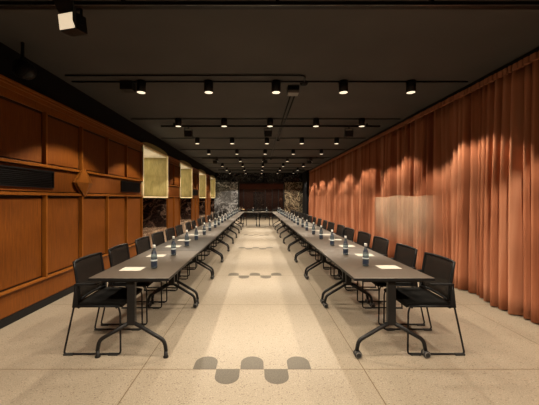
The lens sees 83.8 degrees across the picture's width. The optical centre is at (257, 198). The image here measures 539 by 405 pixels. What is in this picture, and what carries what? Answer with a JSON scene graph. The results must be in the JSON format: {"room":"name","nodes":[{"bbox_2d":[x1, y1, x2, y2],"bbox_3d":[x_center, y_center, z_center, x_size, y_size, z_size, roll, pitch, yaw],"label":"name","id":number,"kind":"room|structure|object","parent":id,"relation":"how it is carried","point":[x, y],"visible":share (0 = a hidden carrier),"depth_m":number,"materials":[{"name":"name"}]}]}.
{"room":"conference room","nodes":[
{"label":"conference room","id":0,"kind":"room"},
{"bbox_2d":[0,42,214,176],"bbox_3d":[-3.430,-0.145,8.150,1.140,3.190,24.300,0,0,0],"label":"wall","id":1,"kind":"structure","parent":0,"point":[46,83],"depth_m":4.83,"materials":[{"name":"black paint"}]},
{"bbox_2d":[0,74,143,328],"bbox_3d":[-2.845,0.050,1.705,0.110,2.800,11.410,0,0,0],"label":"panelling","id":2,"kind":"object","parent":1,"relation":"attached to","point":[43,231],"visible":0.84,"depth_m":4.23,"materials":[{"name":"brown wood"}]},
{"bbox_2d":[0,165,53,187],"bbox_3d":[-2.851,-0.255,3.370,0.038,0.230,1.640,0,0,0],"label":"grille","id":3,"kind":"object","parent":2,"relation":"attached to","point":[9,175],"visible":1,"depth_m":3.68,"materials":[{"name":"black metal"}]},
{"bbox_2d":[73,167,92,197],"bbox_3d":[-2.790,-0.250,4.860,0.130,0.498,0.498,0,0,0],"label":"boss","id":4,"kind":"object","parent":2,"relation":"attached to","point":[82,182],"visible":1,"depth_m":4.79,"materials":[{"name":"brown wood"}]},
{"bbox_2d":[121,181,139,192],"bbox_3d":[-2.851,-0.255,6.770,0.038,0.230,1.000,0,0,0],"label":"grille","id":5,"kind":"object","parent":2,"relation":"attached to","point":[126,186],"visible":1,"depth_m":6.70,"materials":[{"name":"black paint"}]},
{"bbox_2d":[141,142,167,247],"bbox_3d":[-3.318,-0.005,8.435,1.024,2.910,2.050,0,0,0],"label":"wall niche","id":6,"kind":"object","parent":1,"relation":"attached to","point":[155,160],"visible":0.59,"depth_m":9.42,"materials":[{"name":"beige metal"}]},
{"bbox_2d":[167,156,180,234],"bbox_3d":[-2.845,0.050,10.230,0.110,2.800,1.540,0,0,0],"label":"panelling","id":7,"kind":"object","parent":1,"relation":"attached to","point":[173,200],"visible":0.67,"depth_m":10.21,"materials":[{"name":"brown wood"}]},
{"bbox_2d":[179,160,191,232],"bbox_3d":[-3.318,-0.005,12.000,1.024,2.910,2.000,0,0,0],"label":"wall niche","id":8,"kind":"object","parent":1,"relation":"attached to","point":[185,189],"visible":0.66,"depth_m":12.96,"materials":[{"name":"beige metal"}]},
{"bbox_2d":[191,167,199,229],"bbox_3d":[-2.845,0.050,13.780,0.110,2.800,1.560,0,0,0],"label":"panelling","id":9,"kind":"object","parent":1,"relation":"attached to","point":[195,176],"visible":0.81,"depth_m":13.76,"materials":[{"name":"brown wood"}]},
{"bbox_2d":[198,169,205,224],"bbox_3d":[-3.318,-0.005,15.530,1.024,2.910,1.940,0,0,0],"label":"wall niche","id":10,"kind":"object","parent":1,"relation":"attached to","point":[202,175],"visible":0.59,"depth_m":16.46,"materials":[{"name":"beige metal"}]},
{"bbox_2d":[205,174,210,222],"bbox_3d":[-2.845,0.050,17.300,0.110,2.800,1.600,0,0,0],"label":"panelling","id":11,"kind":"object","parent":1,"relation":"attached to","point":[207,199],"visible":0.78,"depth_m":17.24,"materials":[{"name":"brown wood"}]},
{"bbox_2d":[210,175,214,217],"bbox_3d":[-3.318,-0.005,19.100,1.024,2.910,2.000,0,0,0],"label":"wall niche","id":12,"kind":"object","parent":1,"relation":"attached to","point":[212,178],"visible":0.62,"depth_m":20.06,"materials":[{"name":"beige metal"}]},
{"bbox_2d":[215,173,301,219],"bbox_3d":[0.100,-0.145,20.375,8.200,3.190,0.150,0,0,0],"label":"wall","id":13,"kind":"structure","parent":0,"point":[226,184],"depth_m":20.30,"materials":[{"name":"grey stone"}]},
{"bbox_2d":[238,182,284,219],"bbox_3d":[0.275,0.175,20.345,3.150,2.550,0.150,0,0,0],"label":"door frame","id":14,"kind":"structure","parent":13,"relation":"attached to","point":[243,186],"depth_m":20.28,"materials":[{"name":"brown wood"}]},
{"bbox_2d":[239,183,282,216],"bbox_3d":[0.250,0.100,21.900,5.300,2.700,2.900,0,0,0],"label":"wall","id":15,"kind":"structure","parent":0,"point":[248,193],"depth_m":23.20,"materials":[{"name":"red wood"}]},
{"bbox_2d":[253,192,263,216],"bbox_3d":[0.120,0.475,23.145,0.840,1.950,0.110,0,0,0],"label":"door","id":16,"kind":"structure","parent":15,"relation":"in","point":[259,195],"depth_m":23.15,"materials":[{"name":"black wood"}]},
{"bbox_2d":[0,217,538,404],"bbox_3d":[0.100,1.499,10.000,8.200,0.101,28.000,0,0,0],"label":"floor","id":17,"kind":"structure","parent":0,"point":[259,332],"depth_m":2.96,"materials":[{"name":"stone"}]},
{"bbox_2d":[63,252,142,355],"bbox_3d":[-1.522,1.016,3.035,0.536,0.867,0.564,0,0,0],"label":"armchair","id":18,"kind":"object","parent":17,"relation":"on","point":[85,267],"visible":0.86,"depth_m":2.95,"materials":[{"name":"black metal"}]},
{"bbox_2d":[101,243,161,325],"bbox_3d":[-1.517,1.016,3.685,0.536,0.867,0.564,0,0,0],"label":"armchair","id":19,"kind":"object","parent":17,"relation":"on","point":[118,254],"visible":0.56,"depth_m":3.55,"materials":[{"name":"black metal"}]},
{"bbox_2d":[88,251,199,358],"bbox_3d":[-1.140,1.080,3.360,0.720,0.740,1.396,0,0,0],"label":"meeting table","id":20,"kind":"object","parent":17,"relation":"on","point":[168,266],"visible":0.95,"depth_m":2.83,"materials":[{"name":"black laminate"}]},
{"bbox_2d":[119,267,144,270],"bbox_3d":[-1.252,0.709,3.015,0.210,0.002,0.156,0,0,0],"label":"notepaper","id":21,"kind":"object","parent":20,"relation":"on","point":[125,268],"visible":1,"depth_m":2.98,"materials":[{"name":"white paper"}]},
{"bbox_2d":[151,245,156,266],"bbox_3d":[-1.049,0.591,3.050,0.064,0.237,0.064,0,0,0],"label":"water bottle","id":22,"kind":"object","parent":20,"relation":"on","point":[153,261],"visible":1,"depth_m":3.03,"materials":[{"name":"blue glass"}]},
{"bbox_2d":[146,254,166,256],"bbox_3d":[-1.245,0.709,3.705,0.210,0.002,0.156,0,0,0],"label":"notepaper","id":23,"kind":"object","parent":20,"relation":"on","point":[150,255],"visible":1,"depth_m":3.71,"materials":[{"name":"white paper"}]},
{"bbox_2d":[171,236,175,253],"bbox_3d":[-1.044,0.591,3.740,0.064,0.237,0.064,0,0,39],"label":"water bottle","id":24,"kind":"object","parent":20,"relation":"on","point":[173,250],"visible":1,"depth_m":3.71,"materials":[{"name":"blue glass"}]},
{"bbox_2d":[135,236,177,302],"bbox_3d":[-1.512,1.016,4.435,0.536,0.867,0.564,0,0,1],"label":"armchair","id":25,"kind":"object","parent":17,"relation":"on","point":[142,244],"visible":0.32,"depth_m":4.46,"materials":[{"name":"black fabric"}]},
{"bbox_2d":[146,231,187,288],"bbox_3d":[-1.510,1.016,5.100,0.536,0.867,0.564,0,0,2],"label":"armchair","id":26,"kind":"object","parent":17,"relation":"on","point":[158,238],"visible":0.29,"depth_m":5.15,"materials":[{"name":"black metal"}]},
{"bbox_2d":[165,227,195,276],"bbox_3d":[-1.510,1.016,5.826,0.536,0.867,0.564,0,0,1],"label":"armchair","id":27,"kind":"object","parent":17,"relation":"on","point":[170,232],"visible":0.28,"depth_m":5.86,"materials":[{"name":"black metal"}]},
{"bbox_2d":[148,237,214,303],"bbox_3d":[-1.129,1.080,4.760,0.720,0.740,1.396,0,0,0],"label":"meeting table","id":28,"kind":"object","parent":17,"relation":"on","point":[199,244],"visible":0.77,"depth_m":4.51,"materials":[{"name":"black laminate"}]},
{"bbox_2d":[185,230,188,244],"bbox_3d":[-1.047,0.591,4.463,0.064,0.237,0.064,0,0,23],"label":"water bottle","id":29,"kind":"object","parent":28,"relation":"on","point":[186,241],"visible":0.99,"depth_m":4.45,"materials":[{"name":"blue glass"}]},
{"bbox_2d":[175,224,201,267],"bbox_3d":[-1.510,1.016,6.484,0.536,0.867,0.564,0,0,0],"label":"armchair","id":30,"kind":"object","parent":17,"relation":"on","point":[179,229],"visible":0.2,"depth_m":6.53,"materials":[{"name":"black metal"}]},
{"bbox_2d":[185,222,207,260],"bbox_3d":[-1.488,1.016,7.258,0.536,0.867,0.564,0,0,-1],"label":"armchair","id":31,"kind":"object","parent":17,"relation":"on","point":[188,224],"visible":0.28,"depth_m":7.33,"materials":[{"name":"black metal"}]},
{"bbox_2d":[178,229,223,276],"bbox_3d":[-1.117,1.080,6.160,0.720,0.740,1.396,0,0,0],"label":"meeting table","id":32,"kind":"object","parent":17,"relation":"on","point":[215,233],"visible":0.48,"depth_m":6.05,"materials":[{"name":"black metal"}]},
{"bbox_2d":[191,220,211,254],"bbox_3d":[-1.488,1.016,7.880,0.536,0.867,0.564,0,0,-2],"label":"armchair","id":33,"kind":"object","parent":17,"relation":"on","point":[193,222],"visible":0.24,"depth_m":7.98,"materials":[{"name":"black metal"}]},
{"bbox_2d":[197,218,215,249],"bbox_3d":[-1.485,1.016,8.646,0.536,0.867,0.564,0,0,-1],"label":"armchair","id":34,"kind":"object","parent":17,"relation":"on","point":[198,219],"visible":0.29,"depth_m":8.72,"materials":[{"name":"black fabric"}]},
{"bbox_2d":[202,217,218,245],"bbox_3d":[-1.480,1.016,9.277,0.536,0.867,0.564,0,0,-1],"label":"armchair","id":35,"kind":"object","parent":17,"relation":"on","point":[203,218],"visible":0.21,"depth_m":9.38,"materials":[{"name":"black metal"}]},
{"bbox_2d":[195,224,229,258],"bbox_3d":[-1.106,1.080,7.560,0.720,0.740,1.396,0,0,0],"label":"meeting table","id":36,"kind":"object","parent":17,"relation":"on","point":[218,226],"visible":0.65,"depth_m":7.55,"materials":[{"name":"black metal"}]},
{"bbox_2d":[206,220,234,246],"bbox_3d":[-1.095,1.080,8.960,0.720,0.740,1.396,0,0,0],"label":"meeting table","id":37,"kind":"object","parent":17,"relation":"on","point":[230,222],"visible":0.46,"depth_m":9.18,"materials":[{"name":"black metal"}]},
{"bbox_2d":[214,218,236,241],"bbox_3d":[-1.084,1.080,10.360,0.720,0.740,1.396,0,0,0],"label":"meeting table","id":38,"kind":"object","parent":17,"relation":"on","point":[216,218],"visible":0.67,"depth_m":10.54,"materials":[{"name":"black metal"}]},
{"bbox_2d":[218,215,239,234],"bbox_3d":[-1.073,1.080,11.760,0.720,0.740,1.396,0,0,0],"label":"meeting table","id":39,"kind":"object","parent":17,"relation":"on","point":[223,216],"visible":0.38,"depth_m":11.70,"materials":[{"name":"black metal"}]},
{"bbox_2d":[225,214,241,231],"bbox_3d":[-1.061,1.080,13.160,0.720,0.740,1.396,0,0,0],"label":"meeting table","id":40,"kind":"object","parent":17,"relation":"on","point":[225,214],"visible":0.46,"depth_m":13.15,"materials":[{"name":"black metal"}]},
{"bbox_2d":[227,212,243,227],"bbox_3d":[-1.050,1.080,14.560,0.720,0.740,1.396,0,0,0],"label":"meeting table","id":41,"kind":"object","parent":17,"relation":"on","point":[229,212],"visible":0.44,"depth_m":15.00,"materials":[{"name":"black metal"}]},
{"bbox_2d":[234,209,243,225],"bbox_3d":[-1.011,1.016,16.070,0.564,0.867,0.536,0,0,-4],"label":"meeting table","id":42,"kind":"object","parent":17,"relation":"on","point":[238,210],"visible":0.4,"depth_m":16.25,"materials":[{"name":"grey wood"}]},
{"bbox_2d":[246,209,255,225],"bbox_3d":[-0.310,1.016,16.070,0.564,0.867,0.536,0,0,1],"label":"armchair","id":43,"kind":"object","parent":17,"relation":"on","point":[249,215],"visible":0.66,"depth_m":16.23,"materials":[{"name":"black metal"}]},
{"bbox_2d":[260,209,269,225],"bbox_3d":[0.390,1.016,16.070,0.564,0.867,0.536,0,0,0],"label":"armchair","id":44,"kind":"object","parent":17,"relation":"on","point":[262,215],"visible":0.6,"depth_m":16.23,"materials":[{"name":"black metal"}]},
{"bbox_2d":[272,209,281,224],"bbox_3d":[1.090,1.016,16.070,0.564,0.867,0.536,0,0,0],"label":"armchair","id":45,"kind":"object","parent":17,"relation":"on","point":[274,210],"visible":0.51,"depth_m":16.25,"materials":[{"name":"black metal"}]},
{"bbox_2d":[272,212,288,228],"bbox_3d":[1.127,1.080,14.560,0.720,0.740,1.396,0,0,0],"label":"meeting table","id":46,"kind":"object","parent":17,"relation":"on","point":[272,212],"visible":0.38,"depth_m":15.00,"materials":[{"name":"black metal"}]},
{"bbox_2d":[274,214,291,232],"bbox_3d":[1.138,1.080,13.160,0.720,0.740,1.396,0,0,0],"label":"meeting table","id":47,"kind":"object","parent":17,"relation":"on","point":[274,214],"visible":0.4,"depth_m":13.46,"materials":[{"name":"black metal"}]},
{"bbox_2d":[276,215,297,236],"bbox_3d":[1.149,1.080,11.760,0.720,0.740,1.396,0,0,0],"label":"meeting table","id":48,"kind":"object","parent":17,"relation":"on","point":[278,216],"visible":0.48,"depth_m":11.70,"materials":[{"name":"black metal"}]},
{"bbox_2d":[279,218,302,242],"bbox_3d":[1.161,1.080,10.360,0.720,0.740,1.396,0,0,0],"label":"meeting table","id":49,"kind":"object","parent":17,"relation":"on","point":[279,218],"visible":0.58,"depth_m":10.54,"materials":[{"name":"black metal"}]},
{"bbox_2d":[282,220,311,249],"bbox_3d":[1.172,1.080,8.960,0.720,0.740,1.396,0,0,0],"label":"meeting table","id":50,"kind":"object","parent":17,"relation":"on","point":[286,222],"visible":0.41,"depth_m":9.18,"materials":[{"name":"black metal"}]},
{"bbox_2d":[287,224,322,260],"bbox_3d":[1.183,1.080,7.560,0.720,0.740,1.396,0,0,0],"label":"meeting table","id":51,"kind":"object","parent":17,"relation":"on","point":[292,226],"visible":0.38,"depth_m":7.55,"materials":[{"name":"grey wood"}]},
{"bbox_2d":[300,215,312,242],"bbox_3d":[1.603,1.016,10.037,0.536,0.867,0.564,0,0,-2],"label":"armchair","id":52,"kind":"object","parent":17,"relation":"on","point":[310,216],"visible":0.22,"depth_m":10.13,"materials":[{"name":"black metal"}]},
{"bbox_2d":[299,217,315,245],"bbox_3d":[1.598,1.016,9.306,0.536,0.867,0.564,0,0,2],"label":"armchair","id":53,"kind":"object","parent":17,"relation":"on","point":[314,218],"visible":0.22,"depth_m":9.39,"materials":[{"name":"black fabric"}]},
{"bbox_2d":[303,218,321,247],"bbox_3d":[1.621,1.016,8.658,0.536,0.867,0.564,0,0,2],"label":"armchair","id":54,"kind":"object","parent":17,"relation":"on","point":[319,219],"visible":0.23,"depth_m":8.77,"materials":[{"name":"black metal"}]},
{"bbox_2d":[294,229,340,276],"bbox_3d":[1.194,1.080,6.160,0.720,0.740,1.396,0,0,0],"label":"meeting table","id":55,"kind":"object","parent":17,"relation":"on","point":[302,232],"visible":0.6,"depth_m":6.05,"materials":[{"name":"grey wood"}]},
{"bbox_2d":[308,220,327,254],"bbox_3d":[1.606,1.016,7.897,0.536,0.867,0.564,0,0,3],"label":"armchair","id":56,"kind":"object","parent":17,"relation":"on","point":[324,226],"visible":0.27,"depth_m":7.93,"materials":[{"name":"black metal"}]},
{"bbox_2d":[310,222,334,260],"bbox_3d":[1.609,1.016,7.254,0.536,0.867,0.564,0,0,-2],"label":"armchair","id":57,"kind":"object","parent":17,"relation":"on","point":[330,226],"visible":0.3,"depth_m":7.33,"materials":[{"name":"black metal"}]},
{"bbox_2d":[318,224,344,267],"bbox_3d":[1.636,1.016,6.514,0.536,0.867,0.564,0,0,0],"label":"armchair","id":58,"kind":"object","parent":17,"relation":"on","point":[340,228],"visible":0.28,"depth_m":6.57,"materials":[{"name":"black fabric"}]},
{"bbox_2d":[303,237,371,303],"bbox_3d":[1.206,1.080,4.760,0.720,0.740,1.396,0,0,0],"label":"meeting table","id":59,"kind":"object","parent":17,"relation":"on","point":[320,244],"visible":0.83,"depth_m":4.61,"materials":[{"name":"black metal"}]},
{"bbox_2d":[330,230,333,243],"bbox_3d":[1.125,0.591,4.505,0.064,0.237,0.064,0,0,23],"label":"water bottle","id":60,"kind":"object","parent":59,"relation":"on","point":[331,240],"visible":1,"depth_m":4.49,"materials":[{"name":"glass"}]},
{"bbox_2d":[323,227,354,275],"bbox_3d":[1.619,1.016,5.853,0.536,0.867,0.564,0,0,-2],"label":"armchair","id":61,"kind":"object","parent":17,"relation":"on","point":[349,232],"visible":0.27,"depth_m":5.90,"materials":[{"name":"black metal"}]},
{"bbox_2d":[334,231,375,287],"bbox_3d":[1.645,1.016,5.113,0.536,0.867,0.564,0,0,-3],"label":"armchair","id":62,"kind":"object","parent":17,"relation":"on","point":[363,237],"visible":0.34,"depth_m":5.16,"materials":[{"name":"black fabric"}]},
{"bbox_2d":[345,236,388,302],"bbox_3d":[1.652,1.016,4.449,0.536,0.867,0.564,0,0,-1],"label":"armchair","id":63,"kind":"object","parent":17,"relation":"on","point":[380,245],"visible":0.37,"depth_m":4.49,"materials":[{"name":"black metal"}]},
{"bbox_2d":[320,251,434,358],"bbox_3d":[1.217,1.080,3.360,0.720,0.740,1.396,0,0,0],"label":"meeting table","id":64,"kind":"object","parent":17,"relation":"on","point":[351,264],"visible":1,"depth_m":2.83,"materials":[{"name":"black laminate"}]},
{"bbox_2d":[343,236,347,252],"bbox_3d":[1.114,0.591,3.780,0.064,0.237,0.064,0,0,44],"label":"water bottle","id":65,"kind":"object","parent":64,"relation":"on","point":[345,249],"visible":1,"depth_m":3.76,"materials":[{"name":"blue plastic"}]},
{"bbox_2d":[355,254,373,255],"bbox_3d":[1.345,0.709,3.755,0.210,0.002,0.156,0,0,2],"label":"notepaper","id":66,"kind":"object","parent":64,"relation":"on","point":[355,254],"visible":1,"depth_m":3.75,"materials":[{"name":"white paper"}]},
{"bbox_2d":[362,243,368,263],"bbox_3d":[1.139,0.591,3.150,0.064,0.237,0.064,0,0,44],"label":"water bottle","id":67,"kind":"object","parent":64,"relation":"on","point":[365,260],"visible":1,"depth_m":3.13,"materials":[{"name":"blue plastic"}]},
{"bbox_2d":[375,265,401,268],"bbox_3d":[1.353,0.709,3.095,0.210,0.002,0.156,0,0,-1],"label":"notepaper","id":68,"kind":"object","parent":64,"relation":"on","point":[379,266],"visible":1,"depth_m":3.07,"materials":[{"name":"white paper"}]},
{"bbox_2d":[362,243,424,325],"bbox_3d":[1.646,1.016,3.685,0.536,0.867,0.564,0,0,0],"label":"armchair","id":69,"kind":"object","parent":17,"relation":"on","point":[404,254],"visible":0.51,"depth_m":3.56,"materials":[{"name":"black fabric"}]},
{"bbox_2d":[383,252,464,355],"bbox_3d":[1.651,1.016,3.035,0.536,0.867,0.564,0,0,0],"label":"armchair","id":70,"kind":"object","parent":17,"relation":"on","point":[441,268],"visible":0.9,"depth_m":2.96,"materials":[{"name":"black metal"}]},
{"bbox_2d":[0,0,538,172],"bbox_3d":[0.100,-1.790,10.000,8.200,0.100,28.000,0,0,0],"label":"ceiling","id":71,"kind":"structure","parent":0,"point":[318,45],"depth_m":3.90,"materials":[{"name":"paint"}]},
{"bbox_2d":[12,42,36,79],"bbox_3d":[-2.620,-1.542,3.387,0.210,0.395,0.166,0,0,0],"label":"ceiling speaker","id":72,"kind":"object","parent":71,"relation":"attached to","point":[21,67],"visible":1,"depth_m":3.31,"materials":[{"name":"black metal"}]},
{"bbox_2d":[12,59,27,74],"bbox_3d":[-2.620,-1.450,3.309,0.180,0.180,0.010,0,0,0],"label":"grille","id":73,"kind":"object","parent":72,"relation":"attached to","point":[19,66],"depth_m":3.31,"materials":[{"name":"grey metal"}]},
{"bbox_2d":[120,80,135,92],"bbox_3d":[-1.940,-1.675,4.497,0.180,0.130,0.165,0,0,0],"label":"junction box","id":74,"kind":"object","parent":71,"relation":"attached to","point":[126,86],"visible":0.98,"depth_m":4.42,"materials":[{"name":"black metal"}]},
{"bbox_2d":[136,79,145,93],"bbox_3d":[-1.720,-1.649,4.450,0.136,0.177,0.136,0,0,0],"label":"recessed light","id":75,"kind":"object","parent":71,"relation":"in","point":[140,84],"visible":1,"depth_m":4.39,"materials":[{"name":"black metal"}]},
{"bbox_2d":[175,118,181,126],"bbox_3d":[-1.720,-1.649,6.540,0.136,0.177,0.136,0,0,0],"label":"recessed light","id":76,"kind":"object","parent":71,"relation":"in","point":[178,122],"visible":1,"depth_m":6.49,"materials":[{"name":"black metal"}]},
{"bbox_2d":[65,75,305,81],"bbox_3d":[-0.995,-1.727,4.330,3.410,0.026,0.241,0,0,0],"label":"conduit","id":77,"kind":"object","parent":71,"relation":"attached to","point":[304,76],"visible":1,"depth_m":4.21,"materials":[{"name":"black metal"}]},
{"bbox_2d":[195,137,199,143],"bbox_3d":[-1.720,-1.649,8.620,0.136,0.177,0.136,0,0,0],"label":"recessed light","id":78,"kind":"object","parent":71,"relation":"in","point":[197,139],"visible":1,"depth_m":8.57,"materials":[{"name":"black metal"}]},
{"bbox_2d":[204,79,212,93],"bbox_3d":[-0.720,-1.649,4.450,0.136,0.177,0.136,0,0,0],"label":"recessed light","id":79,"kind":"object","parent":71,"relation":"in","point":[208,84],"visible":1,"depth_m":4.39,"materials":[{"name":"black metal"}]},
{"bbox_2d":[221,118,226,126],"bbox_3d":[-0.720,-1.649,6.540,0.136,0.177,0.136,0,0,0],"label":"recessed light","id":80,"kind":"object","parent":71,"relation":"in","point":[223,120],"visible":1,"depth_m":6.48,"materials":[{"name":"black metal"}]},
{"bbox_2d":[230,137,234,143],"bbox_3d":[-0.720,-1.649,8.620,0.136,0.177,0.136,0,0,0],"label":"recessed light","id":81,"kind":"object","parent":71,"relation":"in","point":[232,140],"visible":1,"depth_m":8.57,"materials":[{"name":"black metal"}]},
{"bbox_2d":[208,167,312,167],"bbox_3d":[0.185,-1.728,16.900,5.870,0.024,0.021,0,0,0],"label":"conduit","id":82,"kind":"object","parent":71,"relation":"attached to","point":[208,167],"visible":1,"depth_m":16.89,"materials":[{"name":"black metal"}]},
{"bbox_2d":[202,163,319,163],"bbox_3d":[0.185,-1.728,14.820,5.870,0.024,0.021,0,0,0],"label":"conduit","id":83,"kind":"object","parent":71,"relation":"attached to","point":[202,163],"visible":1,"depth_m":14.82,"materials":[{"name":"black metal"}]},
{"bbox_2d":[192,157,330,157],"bbox_3d":[0.185,-1.728,12.750,5.870,0.024,0.021,0,0,0],"label":"conduit","id":84,"kind":"object","parent":71,"relation":"attached to","point":[192,157],"visible":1,"depth_m":12.74,"materials":[{"name":"black metal"}]},
{"bbox_2d":[180,149,344,149],"bbox_3d":[0.185,-1.728,10.660,5.870,0.024,0.021,0,0,0],"label":"conduit","id":85,"kind":"object","parent":71,"relation":"attached to","point":[180,149],"visible":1,"depth_m":10.65,"materials":[{"name":"black metal"}]},
{"bbox_2d":[202,157,323,158],"bbox_3d":[0.245,-1.695,12.500,5.070,0.090,0.050,0,0,0],"label":"track","id":86,"kind":"object","parent":71,"relation":"hanging from","point":[209,157],"visible":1,"depth_m":12.47,"materials":[{"name":"black metal"}]},
{"bbox_2d":[161,138,365,138],"bbox_3d":[0.185,-1.728,8.620,5.870,0.024,0.021,0,0,0],"label":"conduit","id":87,"kind":"object","parent":71,"relation":"attached to","point":[161,138],"visible":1,"depth_m":8.62,"materials":[{"name":"black metal"}]},
{"bbox_2d":[131,118,399,119],"bbox_3d":[0.185,-1.728,6.540,5.870,0.024,0.021,0,0,0],"label":"conduit","id":88,"kind":"object","parent":71,"relation":"attached to","point":[131,118],"visible":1,"depth_m":6.54,"materials":[{"name":"black metal"}]},
{"bbox_2d":[0,0,538,9],"bbox_3d":[0.175,-1.695,2.598,5.950,0.090,0.054,0,0,0],"label":"track","id":89,"kind":"object","parent":71,"relation":"hanging from","point":[431,4],"visible":1,"depth_m":2.58,"materials":[{"name":"black metal"}]},
{"bbox_2d":[53,0,87,36],"bbox_3d":[-1.562,-1.539,2.527,0.300,0.253,0.279,0,0,14],"label":"floodlight","id":90,"kind":"object","parent":89,"relation":"hanging from","point":[72,23],"visible":1,"depth_m":2.54,"materials":[{"name":"black metal"}]},
{"bbox_2d":[71,81,467,82],"bbox_3d":[0.185,-1.728,4.450,5.870,0.024,0.021,0,0,0],"label":"conduit","id":91,"kind":"object","parent":71,"relation":"attached to","point":[71,81],"visible":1,"depth_m":4.44,"materials":[{"name":"black metal"}]},
{"bbox_2d":[267,118,272,126],"bbox_3d":[0.280,-1.649,6.540,0.136,0.177,0.136,0,0,0],"label":"recessed light","id":92,"kind":"object","parent":71,"relation":"in","point":[269,120],"visible":1,"depth_m":6.48,"materials":[{"name":"black metal"}]},
{"bbox_2d":[161,123,379,127],"bbox_3d":[0.310,-1.695,6.970,5.080,0.090,0.050,0,0,0],"label":"track","id":93,"kind":"object","parent":71,"relation":"hanging from","point":[173,125],"visible":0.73,"depth_m":6.94,"materials":[{"name":"black metal"}]},
{"bbox_2d":[184,127,192,136],"bbox_3d":[-1.600,-1.536,6.972,0.190,0.228,0.156,0,0,0],"label":"floodlight","id":94,"kind":"object","parent":93,"relation":"hanging from","point":[186,133],"visible":1,"depth_m":6.91,"materials":[{"name":"black metal"}]},
{"bbox_2d":[264,127,271,136],"bbox_3d":[0.250,-1.536,6.972,0.190,0.228,0.156,0,0,0],"label":"floodlight","id":95,"kind":"object","parent":93,"relation":"hanging from","point":[266,133],"visible":1,"depth_m":6.91,"materials":[{"name":"black metal"}]},
{"bbox_2d":[344,127,352,136],"bbox_3d":[2.130,-1.536,6.972,0.190,0.228,0.156,0,0,0],"label":"floodlight","id":96,"kind":"object","parent":93,"relation":"hanging from","point":[346,133],"visible":1,"depth_m":6.91,"materials":[{"name":"black metal"}]},
{"bbox_2d":[271,79,280,93],"bbox_3d":[0.280,-1.649,4.450,0.136,0.177,0.136,0,0,0],"label":"spotlight","id":97,"kind":"object","parent":71,"relation":"in","point":[276,84],"visible":1,"depth_m":4.40,"materials":[{"name":"black metal"}]},
{"bbox_2d":[270,96,290,156],"bbox_3d":[0.560,-1.728,8.575,0.021,0.024,7.650,0,0,0],"label":"conduit","id":98,"kind":"object","parent":71,"relation":"attached to","point":[289,96],"visible":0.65,"depth_m":6.37,"materials":[{"name":"black metal"}]},
{"bbox_2d":[277,96,294,141],"bbox_3d":[0.630,-1.728,6.975,0.021,0.024,4.450,0,0,0],"label":"conduit","id":99,"kind":"object","parent":71,"relation":"attached to","point":[294,96],"visible":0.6,"depth_m":6.12,"materials":[{"name":"black metal"}]},
{"bbox_2d":[287,85,298,95],"bbox_3d":[0.560,-1.683,4.700,0.180,0.115,0.180,0,0,0],"label":"projector","id":100,"kind":"object","parent":71,"relation":"attached to","point":[292,90],"visible":1,"depth_m":4.62,"materials":[{"name":"black metal"}]},
{"bbox_2d":[299,137,303,143],"bbox_3d":[1.280,-1.649,8.620,0.136,0.177,0.136,0,0,0],"label":"recessed light","id":101,"kind":"object","parent":71,"relation":"in","point":[301,139],"visible":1,"depth_m":8.57,"materials":[{"name":"black metal"}]},
{"bbox_2d":[300,82,307,86],"bbox_3d":[0.700,-1.709,4.500,0.124,0.062,0.124,0,0,0],"label":"detector","id":102,"kind":"object","parent":71,"relation":"attached to","point":[303,84],"visible":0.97,"depth_m":4.47,"materials":[{"name":"black metal"}]},
{"bbox_2d":[313,118,318,126],"bbox_3d":[1.280,-1.649,6.540,0.136,0.177,0.136,0,0,0],"label":"recessed light","id":103,"kind":"object","parent":71,"relation":"in","point":[315,120],"visible":1,"depth_m":6.49,"materials":[{"name":"black metal"}]},
{"bbox_2d":[334,137,338,143],"bbox_3d":[2.280,-1.649,8.620,0.136,0.177,0.136,0,0,0],"label":"recessed light","id":104,"kind":"object","parent":71,"relation":"in","point":[336,139],"visible":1,"depth_m":8.57,"materials":[{"name":"black metal"}]},
{"bbox_2d":[339,79,347,93],"bbox_3d":[1.280,-1.649,4.450,0.136,0.177,0.136,0,0,0],"label":"spotlight","id":105,"kind":"object","parent":71,"relation":"in","point":[343,84],"visible":1,"depth_m":4.40,"materials":[{"name":"black metal"}]},
{"bbox_2d":[359,118,364,126],"bbox_3d":[2.280,-1.649,6.540,0.136,0.177,0.136,0,0,0],"label":"recessed light","id":106,"kind":"object","parent":71,"relation":"in","point":[361,120],"visible":1,"depth_m":6.49,"materials":[{"name":"black metal"}]},
{"bbox_2d":[406,79,415,93],"bbox_3d":[2.280,-1.649,4.450,0.136,0.177,0.136,0,0,0],"label":"spotlight","id":107,"kind":"object","parent":71,"relation":"in","point":[410,84],"visible":1,"depth_m":4.39,"materials":[{"name":"black metal"}]},
{"bbox_2d":[311,47,538,169],"bbox_3d":[3.270,-1.714,7.350,0.080,0.048,22.300,0,0,0],"label":"rail","id":108,"kind":"object","parent":71,"relation":"attached to","point":[537,48],"visible":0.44,"depth_m":4.77,"materials":[{"name":"black metal"}]},
{"bbox_2d":[309,51,538,323],"bbox_3d":[3.299,-0.120,7.425,0.416,3.110,22.069,0,0,0],"label":"curtain","id":109,"kind":"object","parent":108,"relation":"hanging from","point":[457,180],"visible":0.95,"depth_m":4.68,"materials":[{"name":"fabric"}]},
{"bbox_2d":[302,170,309,219],"bbox_3d":[3.290,-0.145,19.525,0.460,3.190,1.850,0,0,0],"label":"wall","id":110,"kind":"structure","parent":0,"point":[305,175],"depth_m":19.01,"materials":[{"name":"black paint"}]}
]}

